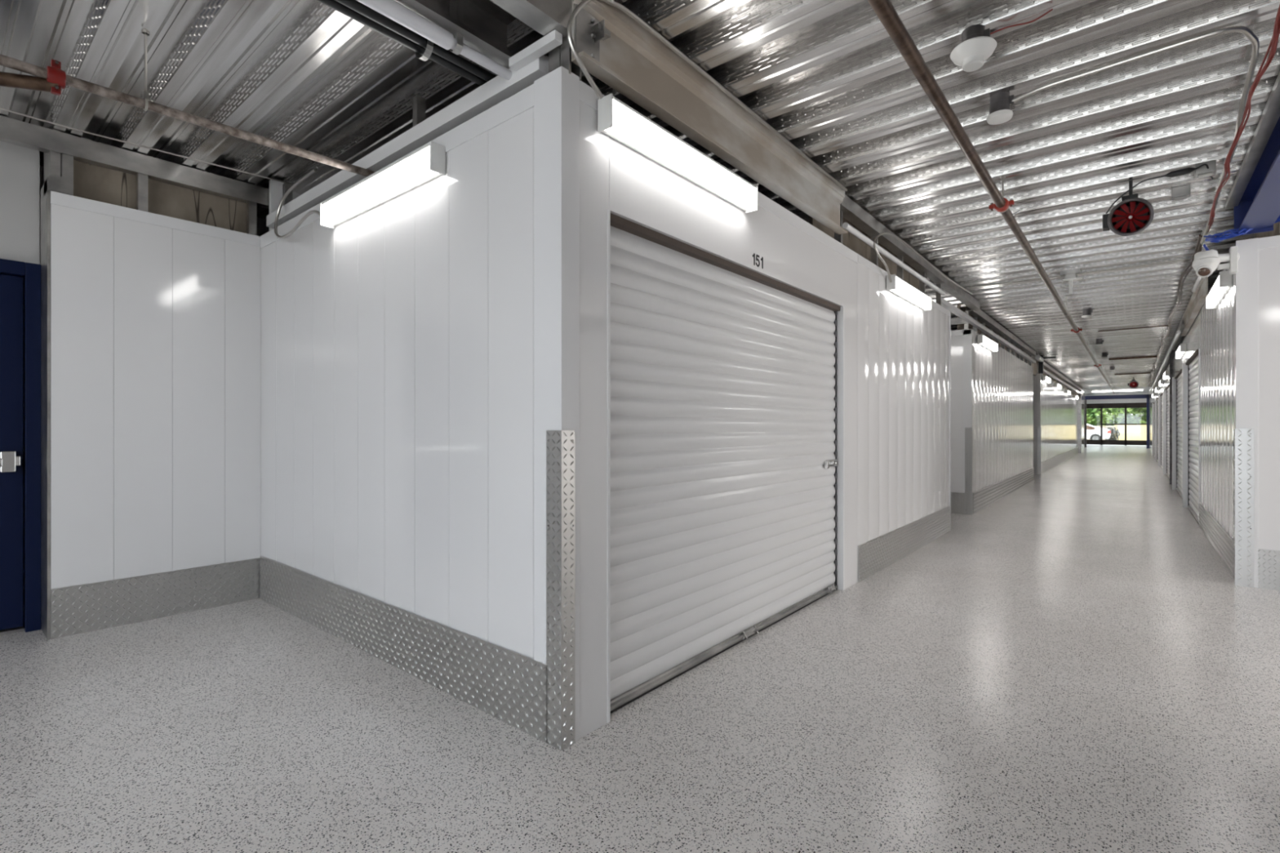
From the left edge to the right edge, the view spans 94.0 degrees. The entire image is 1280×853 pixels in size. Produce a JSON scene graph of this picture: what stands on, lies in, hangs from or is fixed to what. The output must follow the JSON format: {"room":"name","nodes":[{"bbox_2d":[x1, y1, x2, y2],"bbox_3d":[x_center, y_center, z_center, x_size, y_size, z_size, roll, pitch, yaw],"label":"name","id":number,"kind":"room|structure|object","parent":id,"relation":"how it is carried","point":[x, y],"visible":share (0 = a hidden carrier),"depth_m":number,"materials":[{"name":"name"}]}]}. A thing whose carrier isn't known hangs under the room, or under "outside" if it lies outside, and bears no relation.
{"room":"self-storage corridor","nodes":[
{"label":"self-storage corridor","id":0,"kind":"room"},
{"bbox_2d":[0,141,269,264],"bbox_3d":[10.424,-0.475,21.102,0.530,3.580,54.800,0,0,40],"label":"wall","id":1,"kind":"structure","parent":0,"point":[19,165],"depth_m":3.62,"materials":[{"name":"grey"}]},
{"bbox_2d":[0,258,40,635],"bbox_3d":[-4.027,0.125,3.240,0.165,2.220,1.092,0,0,40],"label":"door","id":2,"kind":"structure","parent":1,"relation":"in","point":[20,282],"depth_m":3.58,"materials":[{"name":"blue paint"}]},
{"bbox_2d":[50,191,260,598],"bbox_3d":[-3.097,-0.067,3.900,0.055,2.603,1.085,0,0,40],"label":"wall","id":3,"kind":"structure","parent":0,"point":[155,318],"depth_m":3.81,"materials":[{"name":"white metal"}]},
{"bbox_2d":[40,150,61,639],"bbox_3d":[-3.534,-0.250,3.578,0.311,2.970,0.058,0,0,40],"label":"trim","id":4,"kind":"structure","parent":3,"relation":"attached to","point":[51,159],"depth_m":3.51,"materials":[{"name":"metal"}]},
{"bbox_2d":[73,160,246,233],"bbox_3d":[-3.162,-1.520,3.989,0.020,0.410,1.050,0,0,40],"label":"wall","id":5,"kind":"structure","parent":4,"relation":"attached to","point":[91,181],"depth_m":3.96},
{"bbox_2d":[48,173,72,195],"bbox_3d":[-3.394,-1.418,3.498,0.006,0.094,0.102,0,0,40],"label":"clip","id":6,"kind":"object","parent":3,"relation":"attached to","point":[56,183],"visible":1,"depth_m":3.50,"materials":[{"name":"metal"}]},
{"bbox_2d":[60,153,73,195],"bbox_3d":[-3.412,-1.495,3.554,0.050,0.260,0.050,0,0,40],"label":"stud","id":7,"kind":"object","parent":3,"relation":"on","point":[66,161],"visible":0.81,"depth_m":3.54,"materials":[{"name":"grey metal"}]},
{"bbox_2d":[136,172,147,212],"bbox_3d":[-3.189,-1.495,3.824,0.050,0.260,0.050,0,0,40],"label":"stud","id":8,"kind":"object","parent":3,"relation":"on","point":[141,179],"visible":0.81,"depth_m":3.81,"materials":[{"name":"grey metal"}]},
{"bbox_2d":[50,557,259,639],"bbox_3d":[-3.077,1.090,3.878,0.008,0.290,1.073,0,0,40],"label":"baseboard","id":9,"kind":"structure","parent":3,"relation":"attached to","point":[92,606],"depth_m":3.81,"materials":[{"name":"grey metal"}]},
{"bbox_2d":[246,200,257,235],"bbox_3d":[-2.797,-1.495,4.297,0.050,0.260,0.050,0,0,40],"label":"stud","id":10,"kind":"object","parent":3,"relation":"on","point":[251,206],"visible":0.81,"depth_m":4.28,"materials":[{"name":"grey metal"}]},
{"bbox_2d":[260,66,579,742],"bbox_3d":[-1.492,-0.071,3.328,3.176,2.612,0.097,0,0,40],"label":"wall","id":11,"kind":"structure","parent":0,"point":[420,351],"depth_m":2.84,"materials":[{"name":"white metal"}]},
{"bbox_2d":[320,141,445,228],"bbox_3d":[-1.384,-1.236,3.126,1.182,0.132,0.076,0,0,40],"label":"lamp","id":12,"kind":"object","parent":11,"relation":"attached to","point":[428,162],"visible":1,"depth_m":3.01,"materials":[{"name":"white plastic"}]},
{"bbox_2d":[274,168,319,238],"bbox_3d":[-2.131,-1.415,3.765,0.775,0.437,0.137,0,0,40],"label":"conduit","id":13,"kind":"object","parent":12,"relation":"attached to","point":[313,171],"visible":0.94,"depth_m":3.85,"materials":[{"name":"silver metal"}]},
{"bbox_2d":[259,555,546,743],"bbox_3d":[-1.544,1.083,3.302,3.070,0.305,0.008,0,0,40],"label":"baseboard","id":14,"kind":"structure","parent":11,"relation":"attached to","point":[509,686],"depth_m":2.89,"materials":[{"name":"grey metal"}]},
{"bbox_2d":[546,430,574,751],"bbox_3d":[-0.309,0.625,2.324,0.091,1.220,0.077,0,0,40],"label":"guard","id":15,"kind":"object","parent":11,"relation":"attached to","point":[560,444],"visible":1,"depth_m":2.30,"materials":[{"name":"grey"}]},
{"bbox_2d":[548,35,581,80],"bbox_3d":[-0.298,-1.550,2.367,0.120,0.370,0.065,0,0,40],"label":"post","id":16,"kind":"object","parent":11,"relation":"on","point":[561,55],"visible":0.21,"depth_m":2.34,"materials":[{"name":"metal"}]},
{"bbox_2d":[0,444,1279,852],"bbox_3d":[15.822,1.275,16.435,14.600,0.080,54.500,0,0,40],"label":"floor","id":17,"kind":"structure","parent":0,"point":[1073,665],"depth_m":2.41,"materials":[{"name":"grey concrete"}]},
{"bbox_2d":[1078,391,1081,453],"bbox_3d":[20.428,-0.250,27.826,0.240,2.970,0.120,0,0,40],"label":"column","id":18,"kind":"structure","parent":17,"relation":"on","point":[1080,398],"depth_m":27.72,"materials":[{"name":"metal"}]},
{"bbox_2d":[1084,394,1149,448],"bbox_3d":[27.498,-0.285,34.487,2.950,3.040,0.200,0,0,40],"label":"door frame","id":19,"kind":"structure","parent":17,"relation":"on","point":[1137,396],"depth_m":33.93,"materials":[{"name":"blue paint"}]},
{"bbox_2d":[1169,349,1176,484],"bbox_3d":[11.372,-0.250,12.732,0.110,2.970,0.120,0,0,40],"label":"column","id":20,"kind":"structure","parent":17,"relation":"on","point":[1172,353],"depth_m":12.71,"materials":[{"name":"metal"}]},
{"bbox_2d":[1150,248,1213,391],"bbox_3d":[13.292,-1.488,15.220,0.088,0.081,26.600,0,0,40],"label":"rail","id":21,"kind":"object","parent":20,"relation":"attached to","point":[1198,279],"visible":0.7,"depth_m":10.83,"materials":[{"name":"white metal"}]},
{"bbox_2d":[0,0,1279,394],"bbox_3d":[15.904,-2.000,16.533,14.600,0.530,54.845,0,0,40],"label":"ceiling","id":22,"kind":"structure","parent":0,"point":[828,76],"depth_m":3.28,"materials":[{"name":"silver metal"}]},
{"bbox_2d":[0,115,269,208],"bbox_3d":[-3.345,-1.669,3.654,0.105,0.122,2.600,0,0,40],"label":"ceiling beam","id":23,"kind":"structure","parent":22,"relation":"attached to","point":[13,131],"depth_m":3.74,"materials":[{"name":"metal"}]},
{"bbox_2d":[141,27,149,111],"bbox_3d":[-2.159,-1.556,2.606,0.053,0.357,0.026,0,0,18],"label":"hanger","id":24,"kind":"object","parent":22,"relation":"hanging from","point":[144,31],"visible":0.91,"depth_m":2.60,"materials":[{"name":"silver metal"}]},
{"bbox_2d":[0,53,375,177],"bbox_3d":[-3.412,-1.364,1.271,0.297,0.250,6.202,0,0,41],"label":"pipe","id":25,"kind":"object","parent":24,"relation":"hanging from","point":[51,79],"visible":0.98,"depth_m":2.52,"materials":[{"name":"metal"}]},
{"bbox_2d":[0,107,293,185],"bbox_3d":[-3.453,-1.677,2.965,0.060,0.044,3.162,0,0,41],"label":"cable","id":26,"kind":"object","parent":22,"relation":"attached to","point":[2,108],"visible":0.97,"depth_m":3.51,"materials":[{"name":"silver metal"}]},
{"bbox_2d":[282,182,292,223],"bbox_3d":[-2.529,-1.560,4.283,0.040,0.350,0.050,0,0,40],"label":"stud","id":27,"kind":"object","parent":22,"relation":"attached to","point":[286,187],"visible":0.27,"depth_m":4.27,"materials":[{"name":"grey metal"}]},
{"bbox_2d":[394,0,516,69],"bbox_3d":[-2.449,-1.617,0.210,0.100,0.205,6.000,0,0,40],"label":"ceiling beam","id":28,"kind":"structure","parent":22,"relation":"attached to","point":[483,28],"depth_m":2.40,"materials":[{"name":"metal"}]},
{"bbox_2d":[355,0,533,88],"bbox_3d":[-2.010,-1.480,0.756,0.060,0.058,7.200,0,0,40],"label":"pipe","id":29,"kind":"object","parent":28,"relation":"attached to","point":[393,10],"visible":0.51,"depth_m":2.21,"materials":[{"name":"white plastic"}]},
{"bbox_2d":[448,0,462,54],"bbox_3d":[-0.715,-1.593,2.319,0.056,0.283,0.026,0,0,40],"label":"strap","id":30,"kind":"object","parent":29,"relation":"attached to","point":[459,47],"visible":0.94,"depth_m":2.31,"materials":[{"name":"metal"}]},
{"bbox_2d":[489,0,572,38],"bbox_3d":[-2.214,-1.617,0.016,0.100,0.205,6.000,0,0,40],"label":"channel","id":31,"kind":"object","parent":22,"relation":"attached to","point":[544,16],"visible":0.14,"depth_m":2.22,"materials":[{"name":"metal"}]},
{"bbox_2d":[266,30,562,228],"bbox_3d":[-1.484,-1.473,3.295,3.090,0.080,0.092,0,0,40],"label":"channel","id":32,"kind":"object","parent":31,"relation":"attached to","point":[528,65],"visible":0.91,"depth_m":2.85,"materials":[{"name":"white metal"}]},
{"bbox_2d":[316,0,511,98],"bbox_3d":[-2.072,-1.535,1.002,0.038,0.037,7.500,0,0,40],"label":"pipe","id":33,"kind":"object","parent":32,"relation":"on","point":[333,4],"visible":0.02,"depth_m":2.34,"materials":[{"name":"black metal"}]},
{"bbox_2d":[414,40,433,61],"bbox_3d":[-0.873,-1.610,2.411,0.100,0.250,0.026,0,0,40],"label":"strap","id":34,"kind":"object","parent":33,"relation":"attached to","point":[428,52],"visible":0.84,"depth_m":2.39,"materials":[{"name":"metal"}]},
{"bbox_2d":[413,94,426,149],"bbox_3d":[-1.166,-1.600,3.154,0.040,0.270,0.050,0,0,40],"label":"stud","id":35,"kind":"object","parent":32,"relation":"on","point":[419,102],"visible":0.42,"depth_m":3.14,"materials":[{"name":"grey metal"}]},
{"bbox_2d":[334,0,520,95],"bbox_3d":[-2.034,-1.535,0.970,0.038,0.037,7.500,0,0,40],"label":"pipe","id":36,"kind":"object","parent":32,"relation":"on","point":[354,5],"visible":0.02,"depth_m":2.34,"materials":[{"name":"black metal"}]},
{"bbox_2d":[571,0,847,235],"bbox_3d":[0.623,-1.562,3.315,0.070,0.315,2.700,0,0,40],"label":"header beam","id":37,"kind":"structure","parent":22,"relation":"attached to","point":[613,47],"depth_m":2.88,"materials":[{"name":"metal"}]},
{"bbox_2d":[567,0,847,191],"bbox_3d":[0.611,-1.497,3.257,0.035,0.446,2.764,0,0,40],"label":"conduit","id":38,"kind":"object","parent":37,"relation":"attached to","point":[584,2],"visible":1,"depth_m":2.62,"materials":[{"name":"silver metal"}]},
{"bbox_2d":[840,195,980,310],"bbox_3d":[3.066,-1.673,6.362,0.090,0.095,5.090,0,0,40],"label":"ceiling track","id":39,"kind":"object","parent":22,"relation":"attached to","point":[853,212],"visible":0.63,"depth_m":5.48,"materials":[{"name":"metal"}]},
{"bbox_2d":[986,91,1014,124],"bbox_3d":[1.892,-1.669,3.134,0.125,0.131,0.119,0,0,40],"label":"smoke detector","id":40,"kind":"object","parent":22,"relation":"attached to","point":[1000,112],"visible":1,"depth_m":3.10,"materials":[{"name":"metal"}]},
{"bbox_2d":[950,8,1053,71],"bbox_3d":[1.538,-1.655,2.557,0.376,0.159,0.180,0,0,40],"label":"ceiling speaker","id":41,"kind":"object","parent":22,"relation":"attached to","point":[977,45],"visible":1,"depth_m":2.58,"materials":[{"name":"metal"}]},
{"bbox_2d":[965,305,1082,391],"bbox_3d":[12.531,-1.673,17.999,0.175,0.095,24.890,0,0,40],"label":"ceiling track","id":42,"kind":"object","parent":22,"relation":"attached to","point":[982,317],"visible":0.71,"depth_m":11.02,"materials":[{"name":"metal"}]},
{"bbox_2d":[1034,355,1056,373],"bbox_3d":[9.572,-1.505,14.094,0.340,0.440,0.920,0,0,40],"label":"bracket","id":43,"kind":"object","parent":22,"relation":"attached to","point":[1040,358],"visible":0.99,"depth_m":14.40,"materials":[{"name":"black metal"}]},
{"bbox_2d":[1060,269,1083,294],"bbox_3d":[4.814,-1.605,6.660,0.204,0.260,0.080,0,0,40],"label":"bracket","id":44,"kind":"object","parent":22,"relation":"attached to","point":[1069,276],"visible":1,"depth_m":6.64,"materials":[{"name":"metal"}]},
{"bbox_2d":[967,258,1190,288],"bbox_3d":[4.855,-1.718,6.769,2.040,0.015,0.032,0,0,40],"label":"pipe","id":45,"kind":"object","parent":22,"relation":"attached to","point":[1184,259],"visible":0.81,"depth_m":6.60,"materials":[{"name":"silver metal"}]},
{"bbox_2d":[1009,26,1259,245],"bbox_3d":[4.034,-1.675,4.208,4.702,0.085,0.879,0,0,-38],"label":"conduit","id":46,"kind":"object","parent":22,"relation":"attached to","point":[1246,32],"visible":0.77,"depth_m":2.80,"materials":[{"name":"silver metal"}]},
{"bbox_2d":[1102,164,1213,235],"bbox_3d":[3.567,-1.532,4.127,0.581,0.405,0.295,0,0,40],"label":"fan","id":47,"kind":"object","parent":22,"relation":"hanging from","point":[1133,215],"visible":1,"depth_m":4.18,"materials":[{"name":"red metal"}]},
{"bbox_2d":[1151,318,1184,389],"bbox_3d":[15.505,-1.673,17.737,0.090,0.095,21.500,0,0,40],"label":"ceiling track","id":48,"kind":"object","parent":22,"relation":"attached to","point":[1181,326],"visible":0.58,"depth_m":12.00,"materials":[{"name":"metal"}]},
{"bbox_2d":[1147,234,1202,386],"bbox_3d":[12.975,-1.654,14.972,0.096,0.091,25.225,0,0,40],"label":"cable bundle","id":49,"kind":"object","parent":22,"relation":"attached to","point":[1198,247],"visible":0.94,"depth_m":7.52,"materials":[{"name":"black metal"}]},
{"bbox_2d":[1171,184,1190,200],"bbox_3d":[3.932,-1.695,4.339,0.100,0.080,0.080,0,0,40],"label":"junction box","id":50,"kind":"object","parent":22,"relation":"attached to","point":[1181,193],"visible":1,"depth_m":4.32,"materials":[{"name":"metal"}]},
{"bbox_2d":[1181,276,1208,336],"bbox_3d":[7.378,-1.573,7.977,0.055,0.295,3.700,0,0,40],"label":"header beam","id":51,"kind":"structure","parent":22,"relation":"attached to","point":[1197,299],"depth_m":7.61,"materials":[{"name":"grey metal"}]},
{"bbox_2d":[1194,160,1216,178],"bbox_3d":[3.735,-1.695,3.944,0.100,0.080,0.080,0,0,40],"label":"junction box","id":52,"kind":"object","parent":22,"relation":"attached to","point":[1202,171],"visible":0.97,"depth_m":3.92,"materials":[{"name":"metal"}]},
{"bbox_2d":[1207,4,1279,232],"bbox_3d":[3.407,-1.626,3.405,0.099,0.179,4.411,0,0,39],"label":"cable bundle","id":53,"kind":"object","parent":22,"relation":"hanging from","point":[1273,42],"visible":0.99,"depth_m":2.84,"materials":[{"name":"red"}]},
{"bbox_2d":[1233,116,1279,235],"bbox_3d":[1.193,-1.597,0.351,0.210,0.265,10.862,0,0,40],"label":"beam","id":54,"kind":"structure","parent":22,"relation":"attached to","point":[1258,209],"depth_m":4.05,"materials":[{"name":"metal"}]},
{"bbox_2d":[1203,220,1279,243],"bbox_3d":[4.762,-1.518,4.396,0.212,0.155,0.924,0,0,-37],"label":"cable bundle","id":55,"kind":"object","parent":54,"relation":"hanging from","point":[1232,233],"visible":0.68,"depth_m":4.60,"materials":[{"name":"blue"}]},
{"bbox_2d":[1225,71,1279,209],"bbox_3d":[1.115,-1.710,0.440,0.065,0.040,10.900,0,0,40],"label":"edge angle","id":56,"kind":"object","parent":54,"relation":"attached to","point":[1269,117],"visible":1,"depth_m":3.59,"materials":[{"name":"metal"}]},
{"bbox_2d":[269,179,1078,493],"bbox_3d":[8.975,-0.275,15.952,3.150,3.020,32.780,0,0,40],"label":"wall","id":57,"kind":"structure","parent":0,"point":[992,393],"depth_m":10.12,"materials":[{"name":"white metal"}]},
{"bbox_2d":[964,427,973,515],"bbox_3d":[4.628,0.625,8.393,0.094,1.220,0.069,0,0,40],"label":"guard","id":58,"kind":"object","parent":57,"relation":"attached to","point":[968,431],"visible":1,"depth_m":8.37,"materials":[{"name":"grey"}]},
{"bbox_2d":[977,333,997,351],"bbox_3d":[5.284,-1.261,9.062,0.076,0.132,1.202,0,0,40],"label":"lamp","id":59,"kind":"object","parent":57,"relation":"attached to","point":[982,340],"visible":1,"depth_m":8.90,"materials":[{"name":"white plastic"}]},
{"bbox_2d":[951,466,1034,514],"bbox_3d":[6.322,1.085,11.507,1.456,0.300,7.011,0,0,40],"label":"baseboard","id":60,"kind":"structure","parent":57,"relation":"attached to","point":[983,498],"depth_m":9.52,"materials":[{"name":"grey metal"}]},
{"bbox_2d":[1036,426,1041,474],"bbox_3d":[10.293,0.625,15.387,0.094,1.220,0.069,0,0,40],"label":"guard","id":61,"kind":"object","parent":57,"relation":"attached to","point":[1038,428],"visible":1,"depth_m":15.37,"materials":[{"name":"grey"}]},
{"bbox_2d":[1041,446,1078,474],"bbox_3d":[15.355,1.085,21.562,0.003,0.300,15.801,0,0,39],"label":"baseboard","id":62,"kind":"structure","parent":57,"relation":"attached to","point":[1051,463],"depth_m":19.15,"materials":[{"name":"grey metal"}]},
{"bbox_2d":[1043,368,1083,395],"bbox_3d":[15.409,-1.480,21.517,0.060,0.060,15.800,0,0,40],"label":"rail","id":63,"kind":"object","parent":57,"relation":"attached to","point":[1045,371],"visible":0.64,"depth_m":19.27,"materials":[{"name":"white metal"}]},
{"bbox_2d":[579,80,951,738],"bbox_3d":[1.658,-0.067,4.720,0.112,2.603,6.235,0,0,40],"label":"wall","id":64,"kind":"structure","parent":0,"point":[894,358],"depth_m":3.74,"materials":[{"name":"white metal"}]},
{"bbox_2d":[597,93,758,213],"bbox_3d":[0.241,-1.261,2.861,0.076,0.132,1.202,0,0,40],"label":"lamp","id":65,"kind":"object","parent":64,"relation":"attached to","point":[616,119],"visible":1,"depth_m":2.71,"materials":[{"name":"white plastic"}]},
{"bbox_2d":[610,213,839,713],"bbox_3d":[0.666,0.118,3.526,0.097,2.234,2.590,0,0,40],"label":"door","id":66,"kind":"structure","parent":64,"relation":"in","point":[724,462],"depth_m":3.18,"materials":[{"name":"white metal"}]},
{"bbox_2d":[834,210,843,244],"bbox_3d":[1.504,-1.495,4.520,0.050,0.260,0.040,0,0,40],"label":"stud","id":67,"kind":"object","parent":64,"relation":"on","point":[839,238],"visible":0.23,"depth_m":4.51,"materials":[{"name":"grey metal"}]},
{"bbox_2d":[871,237,878,266],"bbox_3d":[2.021,-1.495,5.143,0.050,0.260,0.040,0,0,40],"label":"stud","id":68,"kind":"object","parent":64,"relation":"on","point":[874,258],"visible":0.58,"depth_m":5.13,"materials":[{"name":"grey metal"}]},
{"bbox_2d":[896,255,903,279],"bbox_3d":[2.486,-1.495,5.705,0.050,0.260,0.040,0,0,40],"label":"stud","id":69,"kind":"object","parent":64,"relation":"on","point":[900,271],"visible":0.65,"depth_m":5.69,"materials":[{"name":"grey metal"}]},
{"bbox_2d":[842,222,945,295],"bbox_3d":[2.453,-1.485,5.539,0.044,0.043,2.940,0,0,40],"label":"rail","id":70,"kind":"object","parent":69,"relation":"attached to","point":[846,226],"visible":1,"depth_m":5.18,"materials":[{"name":"white metal"}]},
{"bbox_2d":[858,506,950,582],"bbox_3d":[2.705,1.090,5.901,0.008,0.290,3.040,0,0,40],"label":"baseboard","id":71,"kind":"structure","parent":64,"relation":"attached to","point":[879,553],"depth_m":5.56,"materials":[{"name":"grey metal"}]},
{"bbox_2d":[886,274,931,311],"bbox_3d":[2.578,-1.261,5.682,0.076,0.132,1.202,0,0,40],"label":"lamp","id":72,"kind":"object","parent":64,"relation":"attached to","point":[898,286],"visible":0.9,"depth_m":5.54,"materials":[{"name":"white plastic"}]},
{"bbox_2d":[873,232,973,294],"bbox_3d":[3.088,-1.493,6.282,0.039,0.472,3.780,0,0,40],"label":"conduit","id":73,"kind":"object","parent":72,"relation":"attached to","point":[882,233],"visible":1,"depth_m":5.37,"materials":[{"name":"silver metal"}]},
{"bbox_2d":[808,215,1079,398],"bbox_3d":[10.862,-1.550,16.129,0.110,0.470,30.100,0,0,40],"label":"wall","id":74,"kind":"structure","parent":0,"point":[851,242],"depth_m":5.78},
{"bbox_2d":[964,311,968,329],"bbox_3d":[4.628,-1.495,8.463,0.050,0.260,0.040,0,0,40],"label":"stud","id":75,"kind":"object","parent":74,"relation":"on","point":[966,326],"visible":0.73,"depth_m":8.45,"materials":[{"name":"grey metal"}]},
{"bbox_2d":[951,317,968,325],"bbox_3d":[3.943,-1.500,8.992,1.800,0.090,0.060,0,0,40],"label":"rail","id":76,"kind":"object","parent":75,"relation":"attached to","point":[957,321],"visible":0.14,"depth_m":8.48,"materials":[{"name":"metal"}]},
{"bbox_2d":[941,297,1035,363],"bbox_3d":[6.266,-1.480,10.327,0.055,0.060,8.700,0,0,40],"label":"rail","id":77,"kind":"object","parent":75,"relation":"attached to","point":[944,304],"visible":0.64,"depth_m":8.84,"materials":[{"name":"white metal"}]},
{"bbox_2d":[1081,389,1084,448],"bbox_3d":[23.353,-0.415,31.637,0.052,3.300,9.481,0,0,39],"label":"wall","id":78,"kind":"structure","parent":0,"point":[1082,391],"depth_m":33.52,"materials":[{"name":"grey metal"}]},
{"bbox_2d":[1084,392,1147,404],"bbox_3d":[31.961,-0.515,38.581,12.000,3.500,0.300,0,0,40],"label":"wall","id":79,"kind":"structure","parent":0,"point":[1134,400],"depth_m":39.02,"materials":[{"name":"white metal"}]},
{"bbox_2d":[1086,402,1146,445],"bbox_3d":[31.281,-0.145,39.093,4.100,2.760,0.120,0,0,40],"label":"window","id":80,"kind":"structure","parent":79,"relation":"in","point":[1138,405],"depth_m":39.06,"materials":[{"name":"brown metal"}]},
{"bbox_2d":[1146,386,1154,453],"bbox_3d":[27.426,-0.415,32.080,0.050,3.300,15.600,0,0,40],"label":"wall","id":81,"kind":"structure","parent":0,"point":[1151,399],"depth_m":28.67,"materials":[{"name":"grey metal"}]},
{"bbox_2d":[1152,262,1235,541],"bbox_3d":[13.544,-0.100,15.362,0.120,2.670,27.860,0,0,40],"label":"wall","id":82,"kind":"structure","parent":0,"point":[1212,332],"depth_m":6.28,"materials":[{"name":"white metal"}]},
{"bbox_2d":[1155,397,1158,462],"bbox_3d":[18.003,0.102,20.731,0.075,2.266,2.100,0,0,40],"label":"door","id":83,"kind":"structure","parent":82,"relation":"in","point":[1157,399],"depth_m":21.23,"materials":[{"name":"white metal"}]},
{"bbox_2d":[1160,392,1162,468],"bbox_3d":[15.452,0.102,17.651,0.075,2.266,2.100,0,0,40],"label":"door","id":84,"kind":"structure","parent":82,"relation":"in","point":[1161,394],"depth_m":18.07,"materials":[{"name":"white metal"}]},
{"bbox_2d":[1164,384,1169,479],"bbox_3d":[12.772,0.102,14.417,0.075,2.266,2.100,0,0,40],"label":"door","id":85,"kind":"structure","parent":82,"relation":"in","point":[1167,388],"depth_m":14.61,"materials":[{"name":"white metal"}]},
{"bbox_2d":[1174,368,1182,497],"bbox_3d":[9.806,0.102,10.836,0.075,2.266,2.100,0,0,40],"label":"door","id":86,"kind":"structure","parent":82,"relation":"in","point":[1179,375],"depth_m":10.99,"materials":[{"name":"white metal"}]},
{"bbox_2d":[1175,343,1186,359],"bbox_3d":[8.872,-1.231,9.791,0.076,0.132,1.202,0,0,40],"label":"lamp","id":87,"kind":"object","parent":82,"relation":"attached to","point":[1181,350],"visible":1,"depth_m":9.51,"materials":[{"name":"white plastic"}]},
{"bbox_2d":[1185,349,1198,523],"bbox_3d":[7.669,0.102,8.256,0.075,2.266,2.100,0,0,40],"label":"door","id":88,"kind":"structure","parent":82,"relation":"in","point":[1193,362],"depth_m":8.39,"materials":[{"name":"white metal"}]},
{"bbox_2d":[1188,355,1198,516],"bbox_3d":[7.672,0.079,8.253,0.018,2.222,2.100,0,0,40],"label":"roller shutter","id":89,"kind":"object","parent":88,"relation":"hanging from","point":[1193,360],"depth_m":8.35,"materials":[{"name":"white metal"}]},
{"bbox_2d":[1199,502,1234,578],"bbox_3d":[5.819,1.085,6.049,0.008,0.300,3.540,0,0,40],"label":"baseboard","id":90,"kind":"structure","parent":82,"relation":"attached to","point":[1223,544],"depth_m":5.75,"materials":[{"name":"grey metal"}]},
{"bbox_2d":[1205,271,1231,309],"bbox_3d":[5.268,-1.231,5.440,0.076,0.132,1.202,0,0,40],"label":"lamp","id":91,"kind":"object","parent":82,"relation":"attached to","point":[1223,282],"visible":0.94,"depth_m":5.23,"materials":[{"name":"white plastic"}]},
{"bbox_2d":[1235,235,1279,587],"bbox_3d":[6.729,-0.104,2.944,5.392,2.678,0.060,0,0,40],"label":"wall","id":92,"kind":"structure","parent":0,"point":[1257,277],"depth_m":4.55,"materials":[{"name":"white metal"}]},
{"bbox_2d":[1191,245,1239,277],"bbox_3d":[4.474,-1.272,4.630,0.289,0.226,0.160,0,0,22],"label":"security camera","id":93,"kind":"object","parent":92,"relation":"attached to","point":[1205,263],"visible":1,"depth_m":4.61,"materials":[{"name":"white plastic"}]},
{"bbox_2d":[1233,428,1253,587],"bbox_3d":[4.683,0.625,4.631,0.109,1.220,0.069,0,0,40],"label":"guard","id":94,"kind":"object","parent":92,"relation":"attached to","point":[1243,445],"visible":1,"depth_m":4.61,"materials":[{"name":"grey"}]},
{"bbox_2d":[1257,548,1279,590],"bbox_3d":[6.753,1.085,2.885,5.280,0.300,0.008,0,0,40],"label":"baseboard","id":95,"kind":"structure","parent":92,"relation":"attached to","point":[1268,561],"depth_m":4.53,"materials":[{"name":"grey metal"}]},
{"bbox_2d":[1254,222,1279,238],"bbox_3d":[15.716,-1.600,13.602,5.150,0.370,27.800,0,0,40],"label":"wall","id":96,"kind":"structure","parent":0,"point":[1276,232],"depth_m":4.78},
{"label":"outside","id":97,"kind":"structure","parent":0,"visible":0},
{"bbox_2d":[1086,444,1140,445],"bbox_3d":[19.138,1.395,23.102,120.000,0.280,180.000,0,0,40],"label":"ground","id":98,"kind":"structure","parent":97,"point":[1086,444],"depth_m":39.90,"materials":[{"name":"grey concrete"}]},
{"bbox_2d":[1086,423,1111,439],"bbox_3d":[33.764,0.500,46.435,4.544,1.470,1.728,0,0,40],"label":"car","id":99,"kind":"object","parent":98,"relation":"on","point":[1093,433],"visible":0.37,"depth_m":44.91,"materials":[{"name":"white paint"}]},
{"bbox_2d":[1086,408,1124,426],"bbox_3d":[42.360,-1.337,55.137,4.466,5.230,4.240,0,0,40],"label":"tree","id":100,"kind":"object","parent":98,"relation":"on","point":[1110,415],"visible":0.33,"depth_m":53.92,"materials":[{"name":"green plant"}]},
{"bbox_2d":[1105,426,1119,439],"bbox_3d":[36.344,0.641,45.998,1.076,1.289,0.682,0,0,40],"label":"motorcycle","id":101,"kind":"object","parent":98,"relation":"on","point":[1113,436],"visible":0.62,"depth_m":45.77,"materials":[{"name":"grey metal"}]},
{"bbox_2d":[1106,407,1146,423],"bbox_3d":[47.111,-1.858,56.407,5.477,6.270,5.341,0,0,40],"label":"tree","id":102,"kind":"object","parent":98,"relation":"on","point":[1139,415],"visible":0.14,"depth_m":55.34,"materials":[{"name":"green plant"}]},
{"bbox_2d":[1114,424,1146,440],"bbox_3d":[41.344,0.575,43.794,10.200,1.520,0.300,0,0,40],"label":"wall","id":103,"kind":"structure","parent":98,"relation":"on","point":[1133,432],"depth_m":46.24,"materials":[{"name":"beige paint"}]},
{"bbox_3d":[12.858,-1.607,16.618,0.071,0.255,0.028,0,0,40],"label":"hanger","id":104,"kind":"object","parent":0,"visible":0},
{"bbox_2d":[867,0,1115,393],"bbox_3d":[9.005,-1.521,11.954,0.163,0.101,38.700,0,0,40],"label":"pipe","id":105,"kind":"object","parent":104,"relation":"hanging from","point":[885,11],"visible":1,"depth_m":2.99,"materials":[{"name":"black metal"}]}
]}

